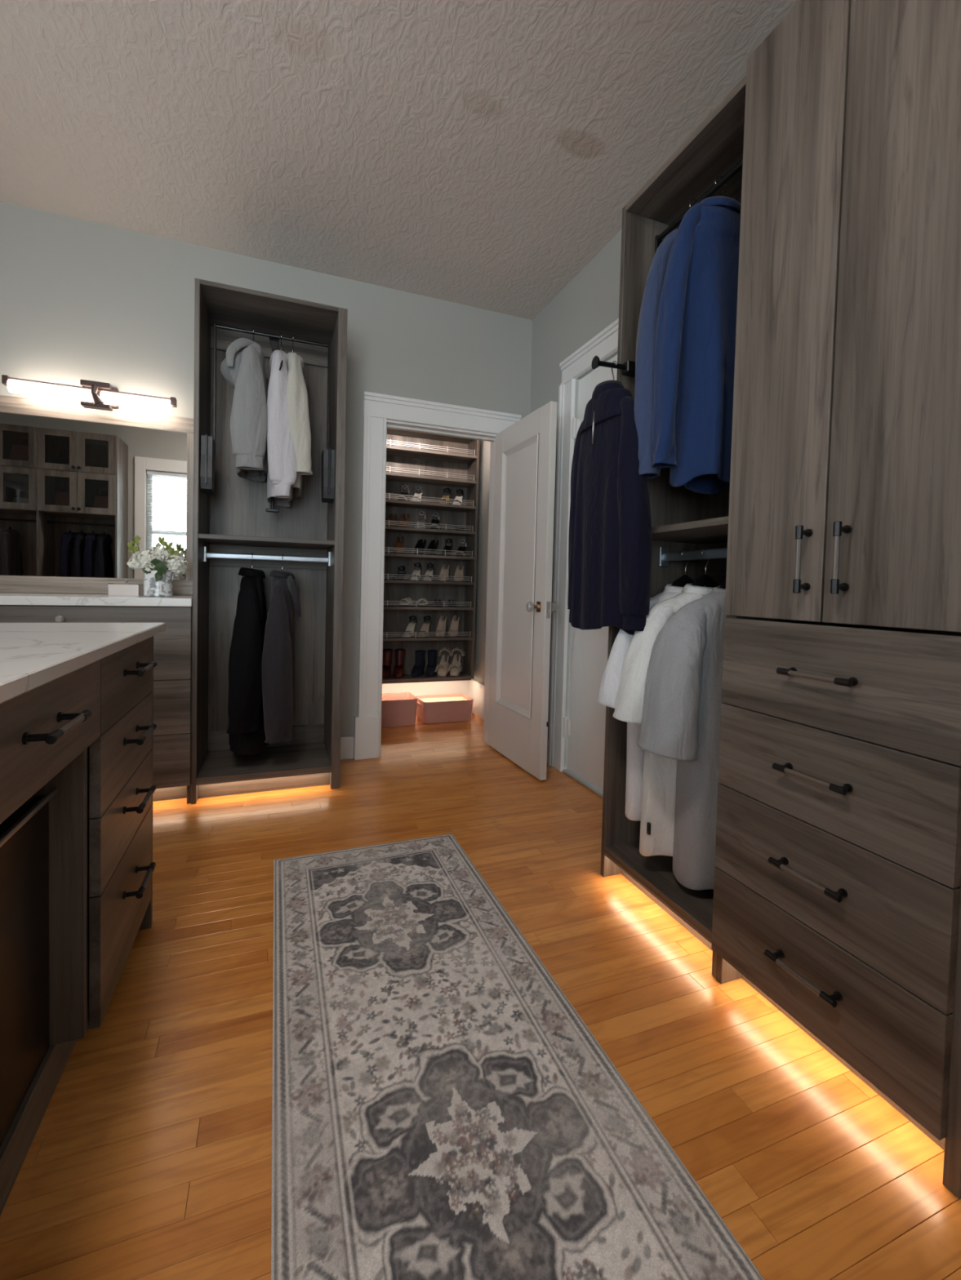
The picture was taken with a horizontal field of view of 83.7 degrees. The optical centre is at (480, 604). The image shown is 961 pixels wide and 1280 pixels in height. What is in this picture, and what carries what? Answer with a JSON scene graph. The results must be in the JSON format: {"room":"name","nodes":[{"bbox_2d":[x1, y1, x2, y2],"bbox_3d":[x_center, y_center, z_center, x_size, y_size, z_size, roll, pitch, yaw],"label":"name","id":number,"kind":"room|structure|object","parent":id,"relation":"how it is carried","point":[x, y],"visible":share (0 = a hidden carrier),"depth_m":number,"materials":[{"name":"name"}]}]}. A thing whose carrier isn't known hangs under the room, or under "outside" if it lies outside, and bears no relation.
{"room":"walk-in closet","nodes":[
{"label":"walk-in closet","id":0,"kind":"room"},
{"bbox_2d":[0,200,532,737],"bbox_3d":[-1.777,-0.476,2.686,4.388,2.685,0.120,1,2,-21],"label":"wall","id":1,"kind":"structure","parent":0,"point":[80,299],"depth_m":2.69,"materials":[{"name":"grey paint"}]},
{"bbox_2d":[1,374,177,412],"bbox_3d":[-1.798,-0.979,2.511,0.668,0.129,0.151,1,2,-21],"label":"vanity light","id":2,"kind":"object","parent":1,"relation":"attached to","point":[96,395],"visible":1,"depth_m":2.46,"materials":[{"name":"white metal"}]},
{"bbox_2d":[0,395,193,595],"bbox_3d":[-1.929,-0.501,2.550,1.107,0.894,0.020,1,2,-21],"label":"wall mirror","id":3,"kind":"object","parent":1,"relation":"attached to","point":[78,484],"visible":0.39,"depth_m":2.56,"materials":[{"name":"brown mirror"}]},
{"bbox_2d":[340,736,354,759],"bbox_3d":[-0.783,0.815,3.047,0.124,0.130,0.018,1,2,-21],"label":"baseboard","id":4,"kind":"structure","parent":1,"relation":"attached to","point":[347,743],"depth_m":3.05,"materials":[{"name":"white paint"}]},
{"bbox_2d":[353,391,521,759],"bbox_3d":[-0.249,-0.152,3.265,1.006,2.075,0.165,1,2,-21],"label":"trim","id":5,"kind":"structure","parent":1,"relation":"attached to","point":[380,411],"depth_m":3.07,"materials":[{"name":"white paint"}]},
{"bbox_2d":[487,400,558,780],"bbox_3d":[0.219,-0.074,3.041,0.178,1.933,0.682,1,2,-23],"label":"door","id":6,"kind":"structure","parent":1,"relation":"in","point":[525,455],"depth_m":2.97,"materials":[{"name":"white paint"}]},
{"bbox_2d":[0,0,799,319],"bbox_3d":[-1.192,-1.807,1.225,4.608,0.100,5.120,1,2,-21],"label":"ceiling","id":7,"kind":"structure","parent":0,"point":[477,153],"depth_m":1.95,"materials":[{"name":"paint"}]},
{"bbox_2d":[0,712,960,1279],"bbox_3d":[-1.264,0.986,1.327,4.608,0.120,5.100,1,2,-21],"label":"floor","id":8,"kind":"structure","parent":0,"point":[148,1157],"depth_m":1.12,"materials":[{"name":"brown wood"}]},
{"bbox_2d":[0,635,157,1215],"bbox_3d":[-1.097,0.528,0.639,1.019,0.849,1.572,1,2,-21],"label":"base cabinet","id":9,"kind":"object","parent":8,"relation":"on","point":[77,788],"visible":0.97,"depth_m":1.03,"materials":[{"name":"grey wood"}]},
{"bbox_2d":[0,622,165,703],"bbox_3d":[-1.099,0.090,0.596,1.035,0.024,1.649,1,2,-21],"label":"countertop","id":10,"kind":"structure","parent":9,"relation":"on","point":[33,655],"depth_m":0.98,"materials":[{"name":"white stone"}]},
{"bbox_2d":[0,604,192,804],"bbox_3d":[-1.869,0.435,2.365,1.108,0.882,0.484,1,2,-21],"label":"vanity cabinet","id":11,"kind":"object","parent":8,"relation":"on","point":[172,647],"visible":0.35,"depth_m":2.33,"materials":[{"name":"grey wood"}]},
{"bbox_2d":[0,592,192,606],"bbox_3d":[-1.866,-0.026,2.357,1.118,0.036,0.461,1,2,-21],"label":"countertop","id":12,"kind":"structure","parent":11,"relation":"on","point":[6,598],"depth_m":2.24,"materials":[{"name":"white stone"}]},
{"bbox_2d":[107,578,143,595],"bbox_3d":[-1.665,-0.084,2.521,0.121,0.080,0.102,1,2,-21],"label":"box","id":13,"kind":"object","parent":12,"relation":"on","point":[126,588],"visible":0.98,"depth_m":2.48,"materials":[{"name":"beige"}]},
{"bbox_2d":[143,570,173,596],"bbox_3d":[-1.505,-0.100,2.506,0.117,0.120,0.117,1,2,-21],"label":"flower vase","id":14,"kind":"object","parent":12,"relation":"on","point":[163,587],"visible":0.82,"depth_m":2.46,"materials":[{"name":"silver metal"}]},
{"bbox_2d":[126,535,188,581],"bbox_3d":[-1.504,-0.189,2.505,0.249,0.261,0.160,1,2,-21],"label":"hydrangea bouquet","id":15,"kind":"object","parent":14,"relation":"in","point":[158,559],"visible":0.98,"depth_m":2.46,"materials":[{"name":"white plant"}]},
{"bbox_2d":[191,278,347,804],"bbox_3d":[-1.039,-0.266,2.674,0.645,2.303,0.443,1,2,-21],"label":"tall cabinet","id":16,"kind":"object","parent":8,"relation":"on","point":[234,519],"visible":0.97,"depth_m":2.73,"materials":[{"name":"grey wood"}]},
{"bbox_2d":[204,546,207,561],"bbox_3d":[-1.314,-0.243,2.562,0.011,0.074,0.036,1,2,-21],"label":"rod bracket","id":17,"kind":"object","parent":16,"relation":"on","point":[205,547],"depth_m":2.55,"materials":[{"name":"white metal"}]},
{"bbox_2d":[198,533,334,549],"bbox_3d":[-1.046,-0.309,2.662,0.583,0.020,0.430,1,2,-21],"label":"shelf","id":18,"kind":"object","parent":16,"relation":"attached to","point":[210,540],"depth_m":2.56,"materials":[{"name":"grey wood"}]},
{"bbox_2d":[327,551,330,566],"bbox_3d":[-0.781,-0.236,2.766,0.011,0.074,0.036,1,2,-21],"label":"rod bracket","id":19,"kind":"object","parent":16,"relation":"on","point":[329,553],"depth_m":2.75,"materials":[{"name":"white metal"}]},
{"bbox_2d":[381,692,417,727],"bbox_3d":[-0.663,0.759,3.885,0.371,0.191,0.265,1,2,-21],"label":"storage bin","id":20,"kind":"object","parent":8,"relation":"on","point":[398,708],"visible":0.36,"depth_m":3.79,"materials":[{"name":"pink plastic"}]},
{"bbox_2d":[416,693,473,724],"bbox_3d":[-0.278,0.779,4.046,0.396,0.159,0.260,1,2,-21],"label":"storage bin","id":21,"kind":"object","parent":8,"relation":"on","point":[457,707],"visible":0.95,"depth_m":3.95,"materials":[{"name":"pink plastic"}]},
{"bbox_2d":[420,696,467,702],"bbox_3d":[-0.273,0.755,4.047,0.363,0.066,0.236,1,2,-21],"label":"lid","id":22,"kind":"object","parent":21,"relation":"on","point":[423,699],"depth_m":4.12,"materials":[{"name":"beige"}]},
{"bbox_2d":[271,833,764,1279],"bbox_3d":[-0.098,0.955,1.177,0.670,0.006,1.852,1,2,-21],"label":"runner rug","id":23,"kind":"object","parent":8,"relation":"on","point":[442,1109],"visible":1,"depth_m":1.02,"materials":[{"name":"grey fabric"}]},
{"bbox_2d":[591,75,746,977],"bbox_3d":[0.682,-0.183,1.653,0.518,2.290,0.532,1,2,-21],"label":"tall cabinet","id":24,"kind":"object","parent":8,"relation":"on","point":[682,517],"visible":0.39,"depth_m":1.80,"materials":[{"name":"grey wood"}]},
{"bbox_2d":[611,360,617,380],"bbox_3d":[0.441,-0.711,1.781,0.008,0.198,0.298,1,2,-21],"label":"clothes hanger","id":25,"kind":"object","parent":24,"relation":"hanging from","point":[613,361],"visible":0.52,"depth_m":1.78,"materials":[{"name":"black metal"}]},
{"bbox_2d":[567,380,651,635],"bbox_3d":[0.420,-0.321,1.792,0.110,0.820,0.424,1,2,-23],"label":"coat","id":26,"kind":"object","parent":25,"relation":"hanging from","point":[610,535],"visible":0.95,"depth_m":1.70,"materials":[{"name":"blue fabric"}]},
{"bbox_2d":[671,548,693,586],"bbox_3d":[0.685,-0.086,1.795,0.222,0.205,0.012,1,2,-21],"label":"clothes hanger","id":27,"kind":"object","parent":24,"relation":"hanging from","point":[684,580],"visible":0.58,"depth_m":1.79,"materials":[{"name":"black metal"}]},
{"bbox_2d":[597,583,683,821],"bbox_3d":[0.634,0.315,1.788,0.538,0.772,0.124,1,2,-22],"label":"shirt","id":28,"kind":"object","parent":27,"relation":"hanging from","point":[609,686],"visible":0.19,"depth_m":1.73,"materials":[{"name":"white fabric"}]},
{"bbox_2d":[651,515,728,543],"bbox_3d":[0.738,-0.225,1.671,0.402,0.020,0.495,1,2,-21],"label":"shelf","id":29,"kind":"object","parent":24,"relation":"attached to","point":[711,531],"depth_m":1.62,"materials":[{"name":"grey wood"}]},
{"bbox_2d":[691,546,718,586],"bbox_3d":[0.717,-0.083,1.711,0.222,0.205,0.012,1,2,-21],"label":"clothes hanger","id":30,"kind":"object","parent":24,"relation":"hanging from","point":[704,580],"visible":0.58,"depth_m":1.71,"materials":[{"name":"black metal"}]},
{"bbox_2d":[612,583,719,857],"bbox_3d":[0.650,0.357,1.703,0.553,0.854,0.146,1,2,-21],"label":"shirt","id":31,"kind":"object","parent":30,"relation":"hanging from","point":[659,777],"visible":0.24,"depth_m":1.64,"materials":[{"name":"white fabric"}]},
{"bbox_2d":[714,175,725,195],"bbox_3d":[0.699,-1.151,1.570,0.214,0.203,0.008,1,2,-21],"label":"clothes hanger","id":32,"kind":"object","parent":24,"relation":"hanging from","point":[719,176],"visible":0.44,"depth_m":1.57,"materials":[{"name":"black metal"}]},
{"bbox_2d":[651,195,740,494],"bbox_3d":[0.674,-0.757,1.573,0.358,0.833,0.162,1,2,-21],"label":"jacket","id":33,"kind":"object","parent":32,"relation":"hanging from","point":[694,364],"visible":0.69,"depth_m":1.51,"materials":[{"name":"blue fabric"}]},
{"bbox_2d":[719,580,725,588],"bbox_3d":[0.760,-0.078,1.599,0.222,0.205,0.012,1,2,-21],"label":"clothes hanger","id":34,"kind":"object","parent":24,"relation":"hanging from","point":[722,585],"visible":0.02,"depth_m":1.58,"materials":[{"name":"black plastic"}]},
{"bbox_2d":[636,586,725,890],"bbox_3d":[0.700,0.383,1.592,0.550,0.879,0.206,1,2,-21],"label":"coat","id":35,"kind":"object","parent":34,"relation":"hanging from","point":[680,722],"visible":0.52,"depth_m":1.52,"materials":[{"name":"grey fabric"}]},
{"bbox_2d":[711,0,960,1199],"bbox_3d":[0.896,-0.167,1.166,0.465,2.300,0.530,1,2,-21],"label":"wardrobe","id":36,"kind":"object","parent":8,"relation":"on","point":[837,882],"visible":1,"depth_m":1.05,"materials":[{"name":"grey wood"}]},
{"bbox_2d":[473,230,621,768],"bbox_3d":[0.866,-0.390,2.082,0.120,2.685,4.900,1,2,-21],"label":"wall","id":37,"kind":"structure","parent":0,"point":[588,304],"depth_m":3.06,"materials":[{"name":"grey paint"}]},
{"bbox_2d":[467,679,484,719],"bbox_3d":[0.058,0.738,3.964,0.020,0.265,0.860,1,2,-21],"label":"baseboard","id":38,"kind":"structure","parent":37,"relation":"attached to","point":[475,688],"depth_m":4.16,"materials":[{"name":"white paint"}]},
{"bbox_2d":[546,738,548,762],"bbox_3d":[0.325,0.836,3.266,0.018,0.130,0.400,1,2,-21],"label":"baseboard","id":39,"kind":"structure","parent":37,"relation":"attached to","point":[547,739],"depth_m":3.08,"materials":[{"name":"white paint"}]},
{"bbox_2d":[547,318,618,772],"bbox_3d":[0.607,-0.194,2.538,0.034,2.250,1.020,1,2,-21],"label":"trim","id":40,"kind":"structure","parent":37,"relation":"attached to","point":[603,344],"depth_m":2.94,"materials":[{"name":"white paint"}]},
{"bbox_2d":[562,354,617,798],"bbox_3d":[0.658,-0.129,2.569,0.115,2.119,0.777,1,2,-21],"label":"door","id":41,"kind":"structure","parent":37,"relation":"in","point":[584,726],"depth_m":2.76,"materials":[{"name":"white paint"}]},
{"bbox_2d":[658,546,668,567],"bbox_3d":[0.647,-0.170,1.896,0.036,0.070,0.011,1,2,-21],"label":"bracket","id":42,"kind":"object","parent":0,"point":[663,551],"depth_m":1.89,"materials":[{"name":"grey metal"}]},
{"bbox_3d":[-0.636,-0.497,4.182,1.188,2.685,0.100,1,2,-21],"label":"wall","id":43,"kind":"structure","parent":0,"visible":0},
{"bbox_2d":[382,680,467,712],"bbox_3d":[-0.588,0.715,4.187,1.068,0.265,0.020,1,2,-21],"label":"baseboard","id":44,"kind":"structure","parent":43,"relation":"attached to","point":[447,686],"depth_m":4.24,"materials":[{"name":"white paint"}]},
{"bbox_2d":[382,428,479,684],"bbox_3d":[-0.519,-0.365,4.039,0.968,1.874,0.216,1,2,-21],"label":"shelf unit","id":45,"kind":"object","parent":43,"relation":"attached to","point":[434,463],"visible":0.66,"depth_m":4.13,"materials":[{"name":"grey wood"}]},
{"bbox_2d":[382,648,392,678],"bbox_3d":[-0.702,0.438,4.011,0.080,0.202,0.200,1,2,-1],"label":"boot","id":46,"kind":"object","parent":45,"relation":"on","point":[387,653],"visible":0.92,"depth_m":4.00,"materials":[{"name":"red leather"}]},
{"bbox_2d":[386,514,396,526],"bbox_3d":[-0.657,-0.629,3.978,0.074,0.116,0.190,1,2,-1],"label":"shoe","id":47,"kind":"object","parent":45,"relation":"on","point":[390,518],"visible":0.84,"depth_m":3.98,"materials":[{"name":"brown"}]},
{"bbox_2d":[392,536,404,553],"bbox_3d":[-0.610,-0.448,4.003,0.074,0.141,0.190,1,2,-1],"label":"shoe","id":48,"kind":"object","parent":45,"relation":"on","point":[397,544],"visible":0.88,"depth_m":4.01,"materials":[{"name":"brown leather"}]},
{"bbox_2d":[391,565,405,580],"bbox_3d":[-0.606,-0.240,4.014,0.080,0.113,0.190,2,2,4],"label":"sandal","id":49,"kind":"object","parent":45,"relation":"on","point":[402,566],"visible":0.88,"depth_m":4.05,"materials":[{"name":"black leather"}]},
{"bbox_2d":[393,648,405,678],"bbox_3d":[-0.613,0.439,4.045,0.080,0.202,0.200,1,2,-1],"label":"boot","id":50,"kind":"object","parent":45,"relation":"on","point":[398,669],"visible":1,"depth_m":4.03,"materials":[{"name":"red leather"}]},
{"bbox_2d":[395,484,408,500],"bbox_3d":[-0.577,-0.837,3.999,0.080,0.148,0.190,2,2,4],"label":"sandal","id":51,"kind":"object","parent":45,"relation":"on","point":[403,497],"visible":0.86,"depth_m":4.03,"materials":[{"name":"black leather"}]},
{"bbox_2d":[399,513,409,527],"bbox_3d":[-0.568,-0.633,4.011,0.074,0.126,0.190,1,2,-1],"label":"shoe","id":52,"kind":"object","parent":45,"relation":"on","point":[402,519],"visible":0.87,"depth_m":4.02,"materials":[{"name":"brown"}]},
{"bbox_2d":[399,596,414,604],"bbox_3d":[-0.550,-0.033,4.044,0.092,0.053,0.190,2,2,14],"label":"slip","id":53,"kind":"object","parent":45,"relation":"on","point":[407,598],"visible":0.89,"depth_m":4.00,"materials":[{"name":"beige"}]},
{"bbox_2d":[400,615,417,637],"bbox_3d":[-0.536,0.161,4.057,0.080,0.158,0.190,2,2,14],"label":"sandal","id":54,"kind":"object","parent":45,"relation":"on","point":[410,630],"visible":0.94,"depth_m":4.08,"materials":[{"name":"beige leather"}]},
{"bbox_2d":[408,562,422,581],"bbox_3d":[-0.488,-0.254,4.058,0.080,0.143,0.190,2,2,4],"label":"sandal","id":55,"kind":"object","parent":45,"relation":"on","point":[415,571],"visible":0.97,"depth_m":4.08,"materials":[{"name":"beige leather"}]},
{"bbox_2d":[409,485,422,502],"bbox_3d":[-0.479,-0.836,4.037,0.080,0.148,0.190,2,2,4],"label":"sandal","id":56,"kind":"object","parent":45,"relation":"on","point":[416,495],"visible":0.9,"depth_m":4.07,"materials":[{"name":"white leather"}]},
{"bbox_2d":[410,649,425,677],"bbox_3d":[-0.477,0.448,4.097,0.080,0.187,0.210,2,2,14],"label":"boot","id":57,"kind":"object","parent":45,"relation":"on","point":[418,668],"visible":1,"depth_m":4.09,"materials":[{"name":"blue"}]},
{"bbox_2d":[412,538,426,554],"bbox_3d":[-0.465,-0.442,4.059,0.074,0.131,0.190,2,2,14],"label":"shoe","id":58,"kind":"object","parent":45,"relation":"on","point":[420,544],"visible":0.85,"depth_m":4.08,"materials":[{"name":"black leather"}]},
{"bbox_2d":[414,511,426,528],"bbox_3d":[-0.451,-0.645,4.056,0.080,0.153,0.190,1,2,-1],"label":"sandal","id":59,"kind":"object","parent":45,"relation":"on","point":[420,520],"visible":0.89,"depth_m":4.08,"materials":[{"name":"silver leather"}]},
{"bbox_2d":[416,597,428,604],"bbox_3d":[-0.443,-0.032,4.085,0.092,0.053,0.190,1,2,-6],"label":"slip","id":60,"kind":"object","parent":45,"relation":"on","point":[419,601],"visible":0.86,"depth_m":4.03,"materials":[{"name":"beige"}]},
{"bbox_2d":[416,615,431,636],"bbox_3d":[-0.429,0.162,4.098,0.080,0.158,0.190,2,2,14],"label":"sandal","id":61,"kind":"object","parent":45,"relation":"on","point":[425,627],"visible":0.96,"depth_m":4.12,"materials":[{"name":"beige leather"}]},
{"bbox_2d":[422,563,434,581],"bbox_3d":[-0.395,-0.253,4.093,0.080,0.143,0.190,2,2,4],"label":"sandal","id":62,"kind":"object","parent":45,"relation":"on","point":[428,572],"visible":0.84,"depth_m":4.12,"materials":[{"name":"beige leather"}]},
{"bbox_2d":[425,649,437,676],"bbox_3d":[-0.379,0.449,4.134,0.080,0.187,0.210,2,2,4],"label":"boot","id":63,"kind":"object","parent":45,"relation":"on","point":[430,669],"visible":1,"depth_m":4.12,"materials":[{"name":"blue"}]},
{"bbox_2d":[425,539,438,555],"bbox_3d":[-0.372,-0.441,4.094,0.074,0.131,0.190,2,2,14],"label":"shoe","id":64,"kind":"object","parent":45,"relation":"on","point":[432,545],"visible":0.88,"depth_m":4.11,"materials":[{"name":"black leather"}]},
{"bbox_2d":[428,511,439,529],"bbox_3d":[-0.348,-0.644,4.095,0.080,0.153,0.190,1,2,-1],"label":"sandal","id":65,"kind":"object","parent":45,"relation":"on","point":[433,521],"visible":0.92,"depth_m":4.12,"materials":[{"name":"black leather"}]},
{"bbox_2d":[433,599,443,606],"bbox_3d":[-0.326,-0.016,4.130,0.074,0.050,0.190,1,2,-6],"label":"shoe","id":66,"kind":"object","parent":45,"relation":"on","point":[435,600],"visible":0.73,"depth_m":4.07,"materials":[{"name":"black"}]},
{"bbox_2d":[435,614,447,636],"bbox_3d":[-0.302,0.162,4.146,0.074,0.161,0.200,2,2,11],"label":"shoe","id":67,"kind":"object","parent":45,"relation":"on","point":[441,627],"visible":0.92,"depth_m":4.16,"materials":[{"name":"beige leather"}]},
{"bbox_2d":[435,647,453,676],"bbox_3d":[-0.283,0.439,4.164,0.115,0.209,0.190,2,2,7],"label":"sandal","id":68,"kind":"object","parent":45,"relation":"on","point":[443,667],"visible":1,"depth_m":4.14,"materials":[{"name":"beige"}]},
{"bbox_2d":[438,563,449,581],"bbox_3d":[-0.278,-0.252,4.138,0.074,0.144,0.195,2,2,7],"label":"shoe","id":69,"kind":"object","parent":45,"relation":"on","point":[444,571],"visible":0.92,"depth_m":4.15,"materials":[{"name":"beige leather"}]},
{"bbox_2d":[437,487,450,504],"bbox_3d":[-0.273,-0.836,4.115,0.080,0.153,0.190,2,2,9],"label":"sandal","id":70,"kind":"object","parent":45,"relation":"on","point":[442,500],"visible":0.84,"depth_m":4.14,"materials":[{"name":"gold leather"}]},
{"bbox_2d":[440,537,453,555],"bbox_3d":[-0.259,-0.447,4.137,0.080,0.148,0.190,2,2,9],"label":"sandal","id":71,"kind":"object","parent":45,"relation":"on","point":[446,547],"visible":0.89,"depth_m":4.16,"materials":[{"name":"black"}]},
{"bbox_2d":[447,599,457,606],"bbox_3d":[-0.223,-0.015,4.169,0.074,0.050,0.190,1,2,-6],"label":"shoe","id":72,"kind":"object","parent":45,"relation":"on","point":[449,599],"visible":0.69,"depth_m":4.11,"materials":[{"name":"black"}]},
{"bbox_2d":[448,614,460,636],"bbox_3d":[-0.204,0.163,4.184,0.074,0.161,0.200,2,2,11],"label":"shoe","id":73,"kind":"object","parent":45,"relation":"on","point":[454,627],"visible":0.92,"depth_m":4.20,"materials":[{"name":"beige leather"}]},
{"bbox_2d":[448,647,464,675],"bbox_3d":[-0.190,0.440,4.200,0.115,0.209,0.190,2,2,7],"label":"sandal","id":74,"kind":"object","parent":45,"relation":"on","point":[455,669],"visible":1,"depth_m":4.18,"materials":[{"name":"beige"}]},
{"bbox_2d":[450,488,463,505],"bbox_3d":[-0.175,-0.835,4.153,0.080,0.153,0.190,2,2,9],"label":"sandal","id":75,"kind":"object","parent":45,"relation":"on","point":[456,498],"visible":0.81,"depth_m":4.18,"materials":[{"name":"white leather"}]},
{"bbox_2d":[453,564,464,582],"bbox_3d":[-0.166,-0.251,4.181,0.074,0.144,0.195,2,2,7],"label":"shoe","id":76,"kind":"object","parent":45,"relation":"on","point":[459,572],"visible":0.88,"depth_m":4.20,"materials":[{"name":"beige leather"}]},
{"bbox_2d":[454,526,464,530],"bbox_3d":[-0.162,-0.595,4.168,0.074,0.052,0.190,1,2,-6],"label":"shoe","id":77,"kind":"object","parent":45,"relation":"on","point":[458,528],"visible":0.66,"depth_m":4.08,"materials":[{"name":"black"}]},
{"bbox_2d":[453,538,466,556],"bbox_3d":[-0.152,-0.446,4.178,0.080,0.148,0.190,2,2,9],"label":"sandal","id":78,"kind":"object","parent":45,"relation":"on","point":[460,548],"visible":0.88,"depth_m":4.20,"materials":[{"name":"black leather"}]},
{"bbox_3d":[-1.124,-0.157,2.639,0.008,0.205,0.349,1,2,-21],"label":"clothes hanger","id":79,"kind":"object","parent":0,"visible":0},
{"bbox_2d":[226,567,269,755],"bbox_3d":[-1.123,0.251,2.631,0.200,0.866,0.548,1,2,-21],"label":"coat","id":80,"kind":"object","parent":79,"relation":"hanging from","point":[246,730],"visible":0.95,"depth_m":2.40,"materials":[{"name":"black fabric"}]},
{"bbox_3d":[-1.102,-1.240,2.601,0.008,0.203,0.349,1,2,-21],"label":"clothes hanger","id":81,"kind":"object","parent":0,"visible":0},
{"bbox_2d":[220,337,267,482],"bbox_3d":[-1.131,-0.938,2.579,0.209,0.637,0.528,1,2,-21],"label":"hoodie","id":82,"kind":"object","parent":81,"relation":"hanging from","point":[242,368],"visible":1,"depth_m":2.37,"materials":[{"name":"grey fabric"}]},
{"bbox_2d":[220,337,262,388],"bbox_3d":[-1.119,-1.118,2.511,0.178,0.272,0.191,1,2,-21],"label":"hood","id":83,"kind":"object","parent":82,"relation":"attached to","point":[229,367],"depth_m":2.45,"materials":[{"name":"grey fabric"}]},
{"bbox_3d":[-0.994,-0.155,2.688,0.008,0.205,0.349,1,2,-21],"label":"clothes hanger","id":84,"kind":"object","parent":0,"visible":0},
{"bbox_2d":[262,569,301,743],"bbox_3d":[-0.995,0.224,2.674,0.165,0.797,0.538,1,2,-21],"label":"jacket","id":85,"kind":"object","parent":84,"relation":"hanging from","point":[277,657],"visible":1,"depth_m":2.44,"materials":[{"name":"grey fabric"}]},
{"bbox_3d":[-0.933,-1.238,2.665,0.008,0.203,0.349,1,2,-21],"label":"clothes hanger","id":86,"kind":"object","parent":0,"visible":0},
{"bbox_2d":[284,351,312,500],"bbox_3d":[-0.922,-0.893,2.664,0.128,0.692,0.519,1,2,-24],"label":"sweater","id":87,"kind":"object","parent":86,"relation":"hanging from","point":[297,394],"visible":0.68,"depth_m":2.44,"materials":[{"name":"beige fabric"}]},
{"bbox_3d":[0.662,-1.155,1.666,0.214,0.203,0.008,1,2,-21],"label":"clothes hanger","id":88,"kind":"object","parent":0,"visible":0},
{"bbox_2d":[634,229,677,479],"bbox_3d":[0.636,-0.773,1.673,0.358,0.767,0.110,1,2,-21],"label":"jacket","id":89,"kind":"object","parent":88,"relation":"hanging from","point":[646,326],"visible":0.2,"depth_m":1.60,"materials":[{"name":"blue fabric"}]},
{"bbox_3d":[-0.984,-1.239,2.646,0.008,0.203,0.349,1,2,-21],"label":"clothes hanger","id":90,"kind":"object","parent":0,"visible":0},
{"bbox_2d":[266,350,297,506],"bbox_3d":[-0.988,-0.871,2.640,0.134,0.737,0.520,1,2,-24],"label":"sweatshirt","id":91,"kind":"object","parent":90,"relation":"hanging from","point":[282,474],"visible":0.88,"depth_m":2.42,"materials":[{"name":"white fabric"}]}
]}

